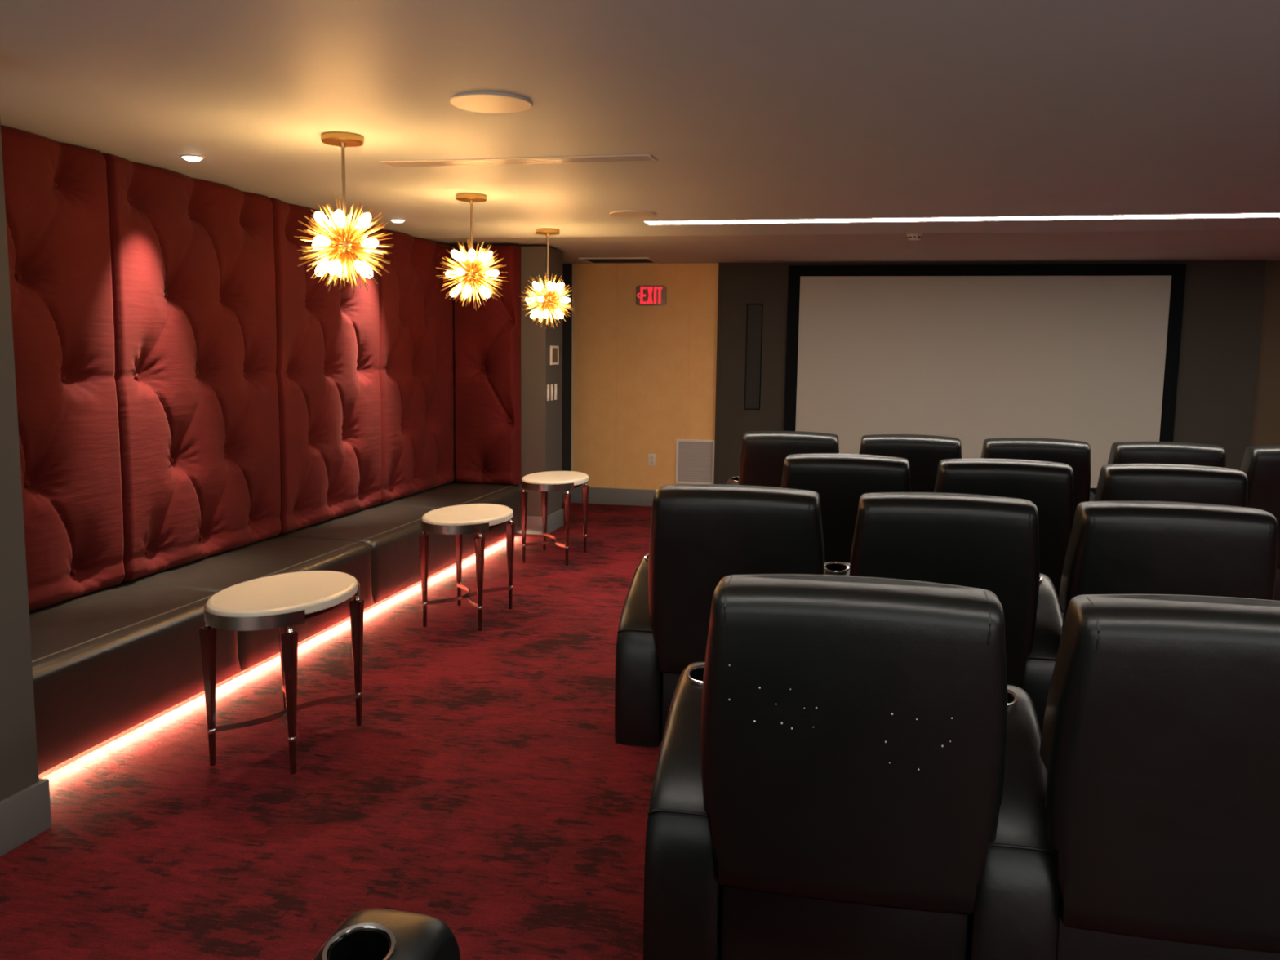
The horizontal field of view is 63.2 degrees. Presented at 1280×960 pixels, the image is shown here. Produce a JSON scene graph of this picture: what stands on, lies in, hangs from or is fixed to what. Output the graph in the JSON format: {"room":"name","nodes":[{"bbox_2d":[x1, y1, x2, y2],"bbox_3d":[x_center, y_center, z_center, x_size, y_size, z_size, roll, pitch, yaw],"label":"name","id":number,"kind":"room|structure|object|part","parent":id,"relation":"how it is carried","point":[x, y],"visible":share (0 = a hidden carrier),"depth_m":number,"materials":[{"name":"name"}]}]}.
{"room":"auditorium","nodes":[
{"label":"auditorium","id":0,"kind":"room"},
{"bbox_2d":[0,122,39,800],"bbox_3d":[-2.440,0.164,1.077,0.300,2.348,4.245,2,7,12],"label":"wall","id":1,"kind":"structure","parent":0,"point":[19,766],"depth_m":3.09,"materials":[{"name":"grey paint"}]},
{"bbox_2d":[0,777,51,856],"bbox_3d":[-2.438,1.251,1.216,0.310,0.158,4.265,2,7,12],"label":"baseboard","id":2,"kind":"structure","parent":1,"relation":"attached to","point":[25,814],"depth_m":3.15,"materials":[{"name":"grey paint"}]},
{"bbox_2d":[0,502,662,959],"bbox_3d":[0.335,1.001,4.489,10.900,0.060,11.830,2,7,12],"label":"floor","id":3,"kind":"structure","parent":0,"point":[484,788],"depth_m":3.48,"materials":[{"name":"red carpet"}]},
{"bbox_2d":[29,586,241,777],"bbox_3d":[-2.287,0.774,4.068,0.685,0.422,1.438,2,7,12],"label":"bench section","id":4,"kind":"object","parent":3,"relation":"on","point":[108,663],"visible":0.66,"depth_m":4.02,"materials":[{"name":"grey leather"}]},
{"bbox_2d":[114,537,374,679],"bbox_3d":[-2.001,0.615,5.409,0.685,0.422,1.318,2,7,12],"label":"bench section","id":5,"kind":"object","parent":3,"relation":"on","point":[215,573],"visible":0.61,"depth_m":5.31,"materials":[{"name":"grey leather"}]},
{"bbox_2d":[199,570,364,773],"bbox_3d":[-1.336,0.710,3.946,0.464,0.605,0.720,2,7,12],"label":"table","id":6,"kind":"object","parent":3,"relation":"on","point":[282,602],"visible":1,"depth_m":3.75,"materials":[{"name":"beige stone"}]},
{"bbox_3d":[-1.545,0.778,3.741,0.047,0.513,0.047,2,7,12],"label":"leg","id":7,"kind":"part","parent":6,"relation":"part of","materials":[{"name":"brown wood"}]},
{"bbox_3d":[-1.442,0.720,4.227,0.047,0.513,0.047,2,7,12],"label":"leg","id":8,"kind":"part","parent":6,"relation":"part of","materials":[{"name":"brown wood"}]},
{"bbox_3d":[-1.232,0.790,3.675,0.047,0.513,0.047,2,7,12],"label":"leg","id":9,"kind":"part","parent":6,"relation":"part of","materials":[{"name":"brown wood"}]},
{"bbox_3d":[-1.333,0.462,3.915,0.394,0.023,0.634,2,7,12],"label":"under frame","id":10,"kind":"part","parent":6,"relation":"part of","materials":[{"name":"brown wood"}]},
{"bbox_3d":[-1.129,0.733,4.161,0.047,0.513,0.047,2,7,12],"label":"leg","id":11,"kind":"part","parent":6,"relation":"part of","materials":[{"name":"brown wood"}]},
{"bbox_2d":[272,506,455,611],"bbox_3d":[-1.731,0.465,6.679,0.685,0.422,1.293,2,7,12],"label":"bench section","id":12,"kind":"object","parent":3,"relation":"on","point":[392,534],"visible":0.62,"depth_m":6.41,"materials":[{"name":"grey leather"}]},
{"bbox_2d":[312,908,460,959],"bbox_3d":[-0.086,0.895,1.154,0.909,0.943,1.050,2,7,12],"label":"recliner","id":13,"kind":"object","parent":3,"relation":"on","point":[367,934],"visible":1,"depth_m":1.51,"materials":[{"name":"black leather"}]},
{"bbox_2d":[372,483,521,567],"bbox_3d":[-1.452,0.310,7.986,0.685,0.422,1.393,2,7,12],"label":"bench section","id":14,"kind":"object","parent":3,"relation":"on","point":[447,495],"visible":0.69,"depth_m":7.92,"materials":[{"name":"grey leather"}]},
{"bbox_2d":[418,503,515,631],"bbox_3d":[-0.966,0.481,5.874,0.464,0.605,0.720,2,7,12],"label":"table","id":15,"kind":"object","parent":3,"relation":"on","point":[458,521],"visible":1,"depth_m":5.68,"materials":[{"name":"beige stone"}]},
{"bbox_3d":[-1.175,0.549,5.670,0.047,0.513,0.047,2,7,12],"label":"leg","id":16,"kind":"part","parent":15,"relation":"part of","materials":[{"name":"brown wood"}]},
{"bbox_3d":[-1.072,0.491,6.155,0.047,0.513,0.047,2,7,12],"label":"leg","id":17,"kind":"part","parent":15,"relation":"part of","materials":[{"name":"brown wood"}]},
{"bbox_3d":[-0.862,0.561,5.604,0.047,0.513,0.047,2,7,12],"label":"leg","id":18,"kind":"part","parent":15,"relation":"part of","materials":[{"name":"brown wood"}]},
{"bbox_3d":[-0.963,0.233,5.844,0.394,0.023,0.634,2,7,12],"label":"under frame","id":19,"kind":"part","parent":15,"relation":"part of","materials":[{"name":"brown wood"}]},
{"bbox_3d":[-0.759,0.504,6.090,0.047,0.513,0.047,2,7,12],"label":"leg","id":20,"kind":"part","parent":15,"relation":"part of","materials":[{"name":"brown wood"}]},
{"bbox_2d":[520,471,589,565],"bbox_3d":[-0.621,0.271,7.639,0.464,0.605,0.720,2,7,12],"label":"table","id":21,"kind":"object","parent":3,"relation":"on","point":[551,481],"visible":1,"depth_m":7.44,"materials":[{"name":"beige stone"}]},
{"bbox_3d":[-0.830,0.340,7.434,0.047,0.513,0.047,2,7,12],"label":"leg","id":22,"kind":"part","parent":21,"relation":"part of","materials":[{"name":"brown wood"}]},
{"bbox_3d":[-0.726,0.282,7.920,0.047,0.513,0.047,2,7,12],"label":"leg","id":23,"kind":"part","parent":21,"relation":"part of","materials":[{"name":"brown wood"}]},
{"bbox_3d":[-0.517,0.352,7.369,0.047,0.513,0.047,2,7,12],"label":"leg","id":24,"kind":"part","parent":21,"relation":"part of","materials":[{"name":"brown wood"}]},
{"bbox_3d":[-0.413,0.294,7.855,0.047,0.513,0.047,2,7,12],"label":"leg","id":25,"kind":"part","parent":21,"relation":"part of","materials":[{"name":"brown wood"}]},
{"bbox_2d":[614,484,824,746],"bbox_3d":[0.344,0.496,4.150,0.779,1.024,0.798,2,7,12],"label":"recliner","id":26,"kind":"object","parent":3,"relation":"on","point":[701,535],"visible":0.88,"depth_m":3.80,"materials":[{"name":"black leather"}]},
{"bbox_3d":[0.047,0.664,4.241,0.172,0.663,0.584,2,7,12],"label":"armrest","id":27,"kind":"part","parent":26,"relation":"part of","materials":[{"name":"black leather"}]},
{"bbox_3d":[0.357,0.857,3.960,0.555,0.315,0.035,2,7,12],"label":"panel","id":28,"kind":"part","parent":26,"relation":"part of","materials":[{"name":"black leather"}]},
{"bbox_3d":[0.359,0.378,3.881,0.650,0.724,0.308,2,7,12],"label":"backrest","id":29,"kind":"part","parent":26,"relation":"part of","materials":[{"name":"black leather"}]},
{"bbox_2d":[726,431,839,487],"bbox_3d":[0.945,0.166,6.942,0.779,1.024,0.798,2,7,12],"label":"recliner","id":30,"kind":"object","parent":3,"relation":"on","point":[763,454],"visible":0.33,"depth_m":6.54,"materials":[{"name":"black leather"}]},
{"bbox_3d":[0.648,0.333,7.033,0.172,0.663,0.584,2,7,12],"label":"armrest","id":31,"kind":"part","parent":30,"relation":"part of","materials":[{"name":"black leather"}]},
{"bbox_2d":[643,573,1007,959],"bbox_3d":[0.449,0.689,2.575,0.779,1.024,0.798,2,7,12],"label":"recliner","id":32,"kind":"object","parent":3,"relation":"on","point":[828,780],"visible":1,"depth_m":2.23,"materials":[{"name":"black leather"}]},
{"bbox_3d":[0.152,0.856,2.667,0.172,0.663,0.584,2,7,12],"label":"armrest","id":33,"kind":"part","parent":32,"relation":"part of","materials":[{"name":"black leather"}]},
{"bbox_3d":[0.462,1.049,2.385,0.555,0.315,0.035,2,7,12],"label":"panel","id":34,"kind":"part","parent":32,"relation":"part of","materials":[{"name":"black leather"}]},
{"bbox_2d":[781,453,911,563],"bbox_3d":[1.000,0.349,5.439,0.779,1.024,0.798,2,7,12],"label":"recliner","id":35,"kind":"object","parent":3,"relation":"on","point":[839,480],"visible":0.12,"depth_m":5.03,"materials":[{"name":"black leather"}]},
{"bbox_2d":[858,434,961,492],"bbox_3d":[1.664,0.194,6.792,0.779,1.024,0.798,2,7,12],"label":"recliner","id":36,"kind":"object","parent":3,"relation":"on","point":[923,453],"visible":0.09,"depth_m":6.36,"materials":[{"name":"black leather"}]},
{"bbox_2d":[824,492,1039,687],"bbox_3d":[1.063,0.524,4.000,0.779,1.024,0.798,2,7,12],"label":"recliner","id":37,"kind":"object","parent":3,"relation":"on","point":[989,543],"visible":0.31,"depth_m":3.58,"materials":[{"name":"black leather"}]},
{"bbox_3d":[0.766,0.692,4.091,0.172,0.663,0.584,2,7,12],"label":"armrest","id":38,"kind":"part","parent":37,"relation":"part of","materials":[{"name":"black leather"}]},
{"bbox_2d":[933,458,1074,599],"bbox_3d":[1.719,0.377,5.289,0.779,1.024,0.798,2,7,12],"label":"recliner","id":39,"kind":"object","parent":3,"relation":"on","point":[1049,486],"visible":0.13,"depth_m":4.86,"materials":[{"name":"black leather"}]},
{"bbox_2d":[980,437,1090,519],"bbox_3d":[2.383,0.222,6.642,0.779,1.024,0.798,2,7,12],"label":"recliner","id":40,"kind":"object","parent":3,"relation":"on","point":[1076,454],"visible":0.14,"depth_m":6.20,"materials":[{"name":"black leather"}]},
{"bbox_2d":[967,594,1279,959],"bbox_3d":[1.231,0.719,2.413,0.909,1.024,0.798,2,7,12],"label":"recliner","id":41,"kind":"object","parent":3,"relation":"on","point":[1142,820],"visible":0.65,"depth_m":2.10,"materials":[{"name":"black leather"}]},
{"bbox_3d":[0.871,0.884,2.517,0.172,0.663,0.584,2,7,12],"label":"armrest","id":42,"kind":"part","parent":41,"relation":"part of","materials":[{"name":"black leather"}]},
{"bbox_3d":[1.181,1.077,2.236,0.555,0.315,0.035,2,7,12],"label":"panel","id":43,"kind":"part","parent":41,"relation":"part of","materials":[{"name":"black leather"}]},
{"bbox_2d":[1019,501,1278,733],"bbox_3d":[1.845,0.555,3.837,0.909,1.024,0.798,2,7,12],"label":"recliner","id":44,"kind":"object","parent":3,"relation":"on","point":[1114,547],"visible":0.24,"depth_m":3.44,"materials":[{"name":"black leather"}]},
{"bbox_3d":[1.485,0.720,3.941,0.172,0.663,0.584,2,7,12],"label":"armrest","id":45,"kind":"part","parent":44,"relation":"part of","materials":[{"name":"black leather"}]},
{"bbox_3d":[1.797,0.434,3.581,0.650,0.724,0.308,2,7,12],"label":"backrest","id":46,"kind":"part","parent":44,"relation":"part of","materials":[{"name":"black leather"}]},
{"bbox_2d":[1060,463,1248,613],"bbox_3d":[2.501,0.407,5.126,0.909,1.024,0.798,2,7,12],"label":"recliner","id":47,"kind":"object","parent":3,"relation":"on","point":[1125,482],"visible":0.08,"depth_m":4.70,"materials":[{"name":"black leather"}]},
{"bbox_3d":[2.453,0.287,4.870,0.650,0.724,0.308,2,7,12],"label":"backrest","id":48,"kind":"part","parent":47,"relation":"part of","materials":[{"name":"black leather"}]},
{"bbox_2d":[1089,441,1226,501],"bbox_3d":[3.102,0.250,6.492,0.779,1.024,0.798,2,7,12],"label":"recliner","id":49,"kind":"object","parent":3,"relation":"on","point":[1121,452],"visible":0.09,"depth_m":6.05,"materials":[{"name":"black leather"}]},
{"bbox_3d":[2.805,0.417,6.583,0.172,0.663,0.584,2,7,12],"label":"armrest","id":50,"kind":"part","parent":49,"relation":"part of","materials":[{"name":"black leather"}]},
{"bbox_3d":[3.117,0.132,6.223,0.650,0.724,0.308,2,7,12],"label":"backrest","id":51,"kind":"part","parent":49,"relation":"part of","materials":[{"name":"black leather"}]},
{"bbox_2d":[1240,444,1279,600],"bbox_3d":[3.885,0.280,6.329,0.909,1.024,0.798,2,7,12],"label":"recliner","id":52,"kind":"object","parent":3,"relation":"on","point":[1260,464],"visible":0.07,"depth_m":5.99,"materials":[{"name":"black leather"}]},
{"bbox_3d":[3.834,0.638,6.152,0.555,0.315,0.035,2,7,12],"label":"panel","id":53,"kind":"part","parent":52,"relation":"part of","materials":[{"name":"black leather"}]},
{"bbox_2d":[450,246,563,533],"bbox_3d":[-1.147,-0.757,8.819,0.872,2.348,0.485,2,7,12],"label":"wall pillar","id":54,"kind":"structure","parent":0,"point":[541,419],"depth_m":8.55,"materials":[{"name":"grey paint"}]},
{"bbox_2d":[453,244,520,484],"bbox_3d":[-1.238,-0.927,8.474,0.508,1.922,0.164,2,7,12],"label":"panel","id":55,"kind":"object","parent":54,"relation":"attached to","point":[487,339],"visible":0.84,"depth_m":8.44,"materials":[{"name":"red fabric"}]},
{"bbox_2d":[520,508,563,534],"bbox_3d":[-0.834,0.348,8.874,0.235,0.150,0.503,2,7,12],"label":"baseboard","id":56,"kind":"structure","parent":54,"relation":"attached to","point":[554,520],"depth_m":8.64,"materials":[{"name":"grey paint"}]},
{"bbox_2d":[546,384,549,400],"bbox_3d":[-0.752,-0.718,8.555,0.011,0.132,0.050,2,7,12],"label":"light switch","id":57,"kind":"object","parent":54,"relation":"attached to","point":[548,385],"visible":1,"depth_m":8.54,"materials":[{"name":"white plastic"}]},
{"bbox_2d":[551,384,553,399],"bbox_3d":[-0.730,-0.730,8.659,0.011,0.132,0.050,2,7,12],"label":"light switch","id":58,"kind":"object","parent":54,"relation":"attached to","point":[552,385],"visible":1,"depth_m":8.64,"materials":[{"name":"white plastic"}]},
{"bbox_2d":[550,346,559,364],"bbox_3d":[-0.713,-1.040,8.675,0.014,0.156,0.210,2,7,12],"label":"panel","id":59,"kind":"object","parent":54,"relation":"attached to","point":[554,350],"visible":1,"depth_m":8.67,"materials":[{"name":"white plastic"}]},
{"bbox_2d":[554,383,556,399],"bbox_3d":[-0.708,-0.742,8.762,0.011,0.132,0.050,2,7,12],"label":"light switch","id":60,"kind":"object","parent":54,"relation":"attached to","point":[555,384],"visible":1,"depth_m":8.75,"materials":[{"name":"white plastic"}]},
{"bbox_2d":[0,0,1279,263],"bbox_3d":[0.368,-1.434,4.193,10.900,0.150,11.830,2,7,12],"label":"ceiling","id":61,"kind":"structure","parent":0,"point":[744,109],"depth_m":3.71,"materials":[{"name":"paint"}]},
{"bbox_2d":[179,155,204,161],"bbox_3d":[-2.004,-1.438,4.657,0.104,0.018,0.104,2,7,12],"label":"recessed light","id":62,"kind":"object","parent":61,"relation":"in","point":[189,157],"visible":1,"depth_m":4.63,"materials":[{"name":"white plastic"}]},
{"bbox_2d":[293,131,394,293],"bbox_3d":[-1.192,-1.068,4.192,0.394,0.618,0.394,2,7,12],"label":"pendant","id":63,"kind":"object","parent":61,"relation":"hanging from","point":[341,244],"visible":1,"depth_m":4.16,"materials":[{"name":"gold metal"}]},
{"bbox_3d":[-1.272,-1.040,4.164,0.043,0.079,0.043,-33,21,21],"label":"bulb","id":64,"kind":"part","parent":63,"relation":"part of","materials":[{"name":"white glass"}]},
{"bbox_3d":[-1.248,-0.940,4.093,0.043,0.043,0.079,-11,-1,26],"label":"bulb","id":65,"kind":"part","parent":63,"relation":"part of","materials":[{"name":"white glass"}]},
{"bbox_3d":[-1.283,-0.858,4.210,0.043,0.079,0.043,44,1,-27],"label":"bulb","id":66,"kind":"part","parent":63,"relation":"part of","materials":[{"name":"white glass"}]},
{"bbox_3d":[-1.214,-0.848,4.133,0.043,0.079,0.043,2,-37,12],"label":"bulb","id":67,"kind":"part","parent":63,"relation":"part of","materials":[{"name":"white glass"}]},
{"bbox_3d":[-1.186,-1.032,4.112,0.043,0.079,0.043,12,49,6],"label":"bulb","id":68,"kind":"part","parent":63,"relation":"part of","materials":[{"name":"white glass"}]},
{"bbox_3d":[-1.231,-0.868,4.299,0.043,0.079,0.043,39,48,13],"label":"bulb","id":69,"kind":"part","parent":63,"relation":"part of","materials":[{"name":"white glass"}]},
{"bbox_3d":[-1.191,-1.157,4.182,0.013,0.360,0.013,2,7,12],"label":"rod","id":70,"kind":"part","parent":63,"relation":"part of","materials":[{"name":"brown metal"}]},
{"bbox_2d":[352,241,362,246],"bbox_3d":[-1.134,-0.947,4.179,0.052,0.020,0.019,2,20,25],"label":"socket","id":71,"kind":"object","parent":63,"relation":"attached to","point":[357,243],"depth_m":4.17,"materials":[{"name":"gold metal"}]},
{"bbox_3d":[-1.119,-0.851,4.175,0.043,0.079,0.043,-23,-21,-42],"label":"bulb","id":72,"kind":"part","parent":63,"relation":"part of","materials":[{"name":"white glass"}]},
{"bbox_3d":[-1.110,-1.039,4.176,0.043,0.079,0.043,44,14,4],"label":"bulb","id":73,"kind":"part","parent":63,"relation":"part of","materials":[{"name":"white glass"}]},
{"bbox_3d":[-1.129,-0.864,4.277,0.043,0.079,0.043,-33,33,7],"label":"bulb","id":74,"kind":"part","parent":63,"relation":"part of","materials":[{"name":"white glass"}]},
{"bbox_3d":[-1.079,-0.945,4.153,0.079,0.043,0.043,2,20,25],"label":"bulb","id":75,"kind":"part","parent":63,"relation":"part of","materials":[{"name":"white glass"}]},
{"bbox_2d":[389,218,405,222],"bbox_3d":[-1.586,-1.693,6.810,0.104,0.018,0.104,2,7,12],"label":"recessed light","id":76,"kind":"object","parent":61,"relation":"in","point":[395,220],"visible":1,"depth_m":6.78,"materials":[{"name":"white plastic"}]},
{"bbox_2d":[435,192,508,311],"bbox_3d":[-0.926,-1.249,5.723,0.377,0.621,0.380,2,7,12],"label":"pendant","id":77,"kind":"object","parent":61,"relation":"hanging from","point":[473,273],"visible":1,"depth_m":5.69,"materials":[{"name":"gold metal"}]},
{"bbox_3d":[-1.015,-1.042,5.729,0.043,0.079,0.043,46,-3,-35],"label":"bulb","id":78,"kind":"part","parent":77,"relation":"part of","materials":[{"name":"white glass"}]},
{"bbox_3d":[-1.001,-1.224,5.684,0.043,0.079,0.043,-30,25,21],"label":"bulb","id":79,"kind":"part","parent":77,"relation":"part of","materials":[{"name":"white glass"}]},
{"bbox_3d":[-0.971,-1.124,5.615,0.043,0.043,0.079,-6,2,21],"label":"bulb","id":80,"kind":"part","parent":77,"relation":"part of","materials":[{"name":"white glass"}]},
{"bbox_3d":[-0.939,-1.032,5.658,0.043,0.079,0.043,4,-37,3],"label":"bulb","id":81,"kind":"part","parent":77,"relation":"part of","materials":[{"name":"white glass"}]},
{"bbox_3d":[-0.924,-1.340,5.710,0.013,0.356,0.013,2,7,12],"label":"rod","id":82,"kind":"part","parent":77,"relation":"part of","materials":[{"name":"brown metal"}]},
{"bbox_3d":[-0.912,-1.217,5.640,0.043,0.079,0.043,16,48,5],"label":"bulb","id":83,"kind":"part","parent":77,"relation":"part of","materials":[{"name":"white glass"}]},
{"bbox_3d":[-0.848,-1.037,5.708,0.043,0.079,0.043,-24,-19,-52],"label":"bulb","id":84,"kind":"part","parent":77,"relation":"part of","materials":[{"name":"white glass"}]},
{"bbox_3d":[-0.841,-1.225,5.710,0.043,0.079,0.043,44,11,5],"label":"bulb","id":85,"kind":"part","parent":77,"relation":"part of","materials":[{"name":"white glass"}]},
{"bbox_3d":[-0.807,-1.131,5.690,0.079,0.043,0.043,1,15,20],"label":"bulb","id":86,"kind":"part","parent":77,"relation":"part of","materials":[{"name":"white glass"}]},
{"bbox_2d":[449,91,533,113],"bbox_3d":[-0.508,-1.289,3.558,0.282,0.008,0.282,2,7,12],"label":"ceiling speaker","id":87,"kind":"object","parent":61,"relation":"attached to","point":[487,102],"visible":1,"depth_m":3.54,"materials":[{"name":"white plastic"}]},
{"bbox_2d":[380,154,656,167],"bbox_3d":[-0.551,-1.423,4.643,1.248,0.006,0.132,2,7,12],"label":"ceiling vent","id":88,"kind":"object","parent":61,"relation":"in","point":[637,157],"visible":1,"depth_m":4.62,"materials":[{"name":"white plastic"}]},
{"bbox_2d":[518,228,574,328],"bbox_3d":[-0.641,-1.400,7.269,0.384,0.685,0.397,2,7,12],"label":"pendant","id":89,"kind":"object","parent":61,"relation":"hanging from","point":[548,300],"visible":1,"depth_m":7.24,"materials":[{"name":"gold metal"}]},
{"bbox_3d":[-0.734,-1.163,7.274,0.043,0.079,0.043,37,-8,46],"label":"bulb","id":90,"kind":"part","parent":89,"relation":"part of","materials":[{"name":"white glass"}]},
{"bbox_3d":[-0.718,-1.345,7.230,0.043,0.079,0.043,-27,28,21],"label":"bulb","id":91,"kind":"part","parent":89,"relation":"part of","materials":[{"name":"white glass"}]},
{"bbox_3d":[-0.681,-1.246,7.164,0.043,0.043,0.079,-1,4,16],"label":"bulb","id":92,"kind":"part","parent":89,"relation":"part of","materials":[{"name":"white glass"}]},
{"bbox_3d":[-0.652,-1.154,7.210,0.043,0.079,0.043,7,-37,-5],"label":"bulb","id":93,"kind":"part","parent":89,"relation":"part of","materials":[{"name":"white glass"}]},
{"bbox_3d":[-0.644,-1.493,7.258,0.013,0.418,0.013,2,7,12],"label":"rod","id":94,"kind":"part","parent":89,"relation":"part of","materials":[{"name":"brown metal"}]},
{"bbox_3d":[-0.625,-1.339,7.193,0.043,0.079,0.043,19,47,3],"label":"bulb","id":95,"kind":"part","parent":89,"relation":"part of","materials":[{"name":"white glass"}]},
{"bbox_3d":[-0.566,-1.159,7.268,0.043,0.079,0.043,-45,-10,28],"label":"bulb","id":96,"kind":"part","parent":89,"relation":"part of","materials":[{"name":"white glass"}]},
{"bbox_3d":[-0.561,-1.348,7.270,0.043,0.079,0.043,44,8,6],"label":"bulb","id":97,"kind":"part","parent":89,"relation":"part of","materials":[{"name":"white glass"}]},
{"bbox_3d":[-0.524,-1.254,7.253,0.079,0.043,0.043,1,10,15],"label":"bulb","id":98,"kind":"part","parent":89,"relation":"part of","materials":[{"name":"white glass"}]},
{"bbox_2d":[578,257,659,263],"bbox_3d":[-0.190,-2.055,9.740,0.660,0.012,0.500,2,7,12],"label":"ceiling vent","id":99,"kind":"object","parent":61,"relation":"in","point":[601,260],"visible":1,"depth_m":9.70,"materials":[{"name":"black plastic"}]},
{"bbox_2d":[609,210,656,217],"bbox_3d":[-0.044,-1.621,6.343,0.286,0.008,0.286,2,7,12],"label":"ceiling speaker","id":100,"kind":"object","parent":61,"relation":"attached to","point":[626,214],"visible":1,"depth_m":6.31,"materials":[{"name":"white plastic"}]},
{"bbox_2d":[906,233,923,240],"bbox_3d":[1.955,-1.727,7.407,0.116,0.043,0.116,2,7,12],"label":"smoke detector","id":101,"kind":"object","parent":61,"relation":"attached to","point":[911,237],"visible":1,"depth_m":7.37,"materials":[{"name":"white plastic"}]},
{"bbox_2d":[643,212,1279,224],"bbox_3d":[2.975,-1.559,6.155,6.008,0.004,0.168,2,7,12],"label":"recessed light","id":102,"kind":"object","parent":61,"relation":"in","point":[1277,214],"visible":1,"depth_m":6.34,"materials":[{"name":"white plastic"}]},
{"bbox_2d":[561,262,718,489],"bbox_3d":[-1.502,-0.992,10.629,4.650,2.369,0.200,2,7,12],"label":"wall","id":103,"kind":"structure","parent":0,"point":[645,375],"depth_m":10.21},
{"bbox_2d":[571,263,573,471],"bbox_3d":[-0.670,-1.031,10.338,0.018,2.198,0.012,2,7,12],"label":"trim","id":104,"kind":"structure","parent":103,"relation":"attached to","point":[572,326],"depth_m":10.32,"materials":[{"name":"brown wood"}]},
{"bbox_2d":[561,486,656,506],"bbox_3d":[-1.545,0.114,10.657,4.640,0.165,0.018,2,7,12],"label":"baseboard","id":105,"kind":"structure","parent":103,"relation":"attached to","point":[620,496],"depth_m":10.38,"materials":[{"name":"grey paint"}]},
{"bbox_2d":[635,285,666,305],"bbox_3d":[0.108,-1.786,10.072,0.296,0.192,0.034,2,7,12],"label":"exit sign","id":106,"kind":"object","parent":103,"relation":"attached to","point":[645,295],"visible":1,"depth_m":10.05,"materials":[{"name":"plastic"}]},
{"bbox_2d":[648,453,655,466],"bbox_3d":[0.117,-0.199,10.270,0.072,0.116,0.010,2,7,12],"label":"wall outlet","id":107,"kind":"object","parent":103,"relation":"attached to","point":[651,457],"visible":1,"depth_m":10.27,"materials":[{"name":"white plastic"}]},
{"bbox_2d":[675,439,715,484],"bbox_3d":[0.541,-0.176,10.180,0.383,0.439,0.014,2,7,12],"label":"air vent","id":108,"kind":"object","parent":103,"relation":"in","point":[695,459],"visible":0.88,"depth_m":10.18,"materials":[{"name":"white plastic"}]},
{"bbox_2d":[717,260,1266,484],"bbox_3d":[3.071,-0.811,9.651,4.710,2.368,0.250,2,7,12],"label":"wall","id":109,"kind":"structure","parent":0,"point":[1223,300],"depth_m":9.15,"materials":[{"name":"paint"}]},
{"bbox_2d":[713,262,723,484],"bbox_3d":[0.755,-0.888,10.029,0.040,2.368,0.056,2,7,12],"label":"trim","id":110,"kind":"structure","parent":109,"relation":"attached to","point":[720,264],"depth_m":9.98,"materials":[{"name":"wood"}]},
{"bbox_2d":[744,303,763,409],"bbox_3d":[1.082,-1.169,9.896,0.150,0.996,0.014,2,7,12],"label":"wall speaker","id":111,"kind":"object","parent":109,"relation":"attached to","point":[754,311],"visible":1,"depth_m":9.89,"materials":[{"name":"black fabric"}]},
{"bbox_2d":[783,263,1186,494],"bbox_3d":[3.049,-0.910,9.495,3.420,2.073,0.034,2,7,12],"label":"projection screen","id":112,"kind":"object","parent":109,"relation":"attached to","point":[972,354],"visible":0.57,"depth_m":9.44,"materials":[{"name":"fabric"}]},
{"bbox_2d":[1250,260,1279,445],"bbox_3d":[6.084,-0.697,9.048,1.440,2.368,0.200,2,7,12],"label":"wall","id":113,"kind":"structure","parent":0,"point":[1266,415],"depth_m":9.04,"materials":[{"name":"grey paint"}]},
{"bbox_3d":[-2.272,-0.433,6.022,0.165,2.348,6.460,2,7,12],"label":"wall","id":114,"kind":"structure","parent":0,"visible":0},
{"bbox_2d":[0,124,124,611],"bbox_3d":[-2.540,-0.402,3.998,0.134,1.922,1.404,2,7,12],"label":"panel","id":115,"kind":"object","parent":114,"relation":"attached to","point":[56,195],"visible":0.95,"depth_m":4.36,"materials":[{"name":"red fabric"}]},
{"bbox_2d":[102,153,280,581],"bbox_3d":[-2.257,-0.559,5.324,0.134,1.922,1.314,2,7,12],"label":"panel","id":116,"kind":"object","parent":114,"relation":"attached to","point":[193,268],"visible":1,"depth_m":5.20,"materials":[{"name":"red fabric"}]},
{"bbox_2d":[268,197,381,533],"bbox_3d":[-1.986,-0.709,6.595,0.134,1.922,1.289,2,7,12],"label":"panel","id":117,"kind":"object","parent":114,"relation":"attached to","point":[326,372],"visible":0.86,"depth_m":6.46,"materials":[{"name":"red fabric"}]},
{"bbox_2d":[374,226,456,503],"bbox_3d":[-1.713,-0.862,7.880,0.134,1.922,1.344,2,7,12],"label":"panel","id":118,"kind":"object","parent":114,"relation":"attached to","point":[416,370],"visible":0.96,"depth_m":7.80,"materials":[{"name":"red fabric"}]}
]}

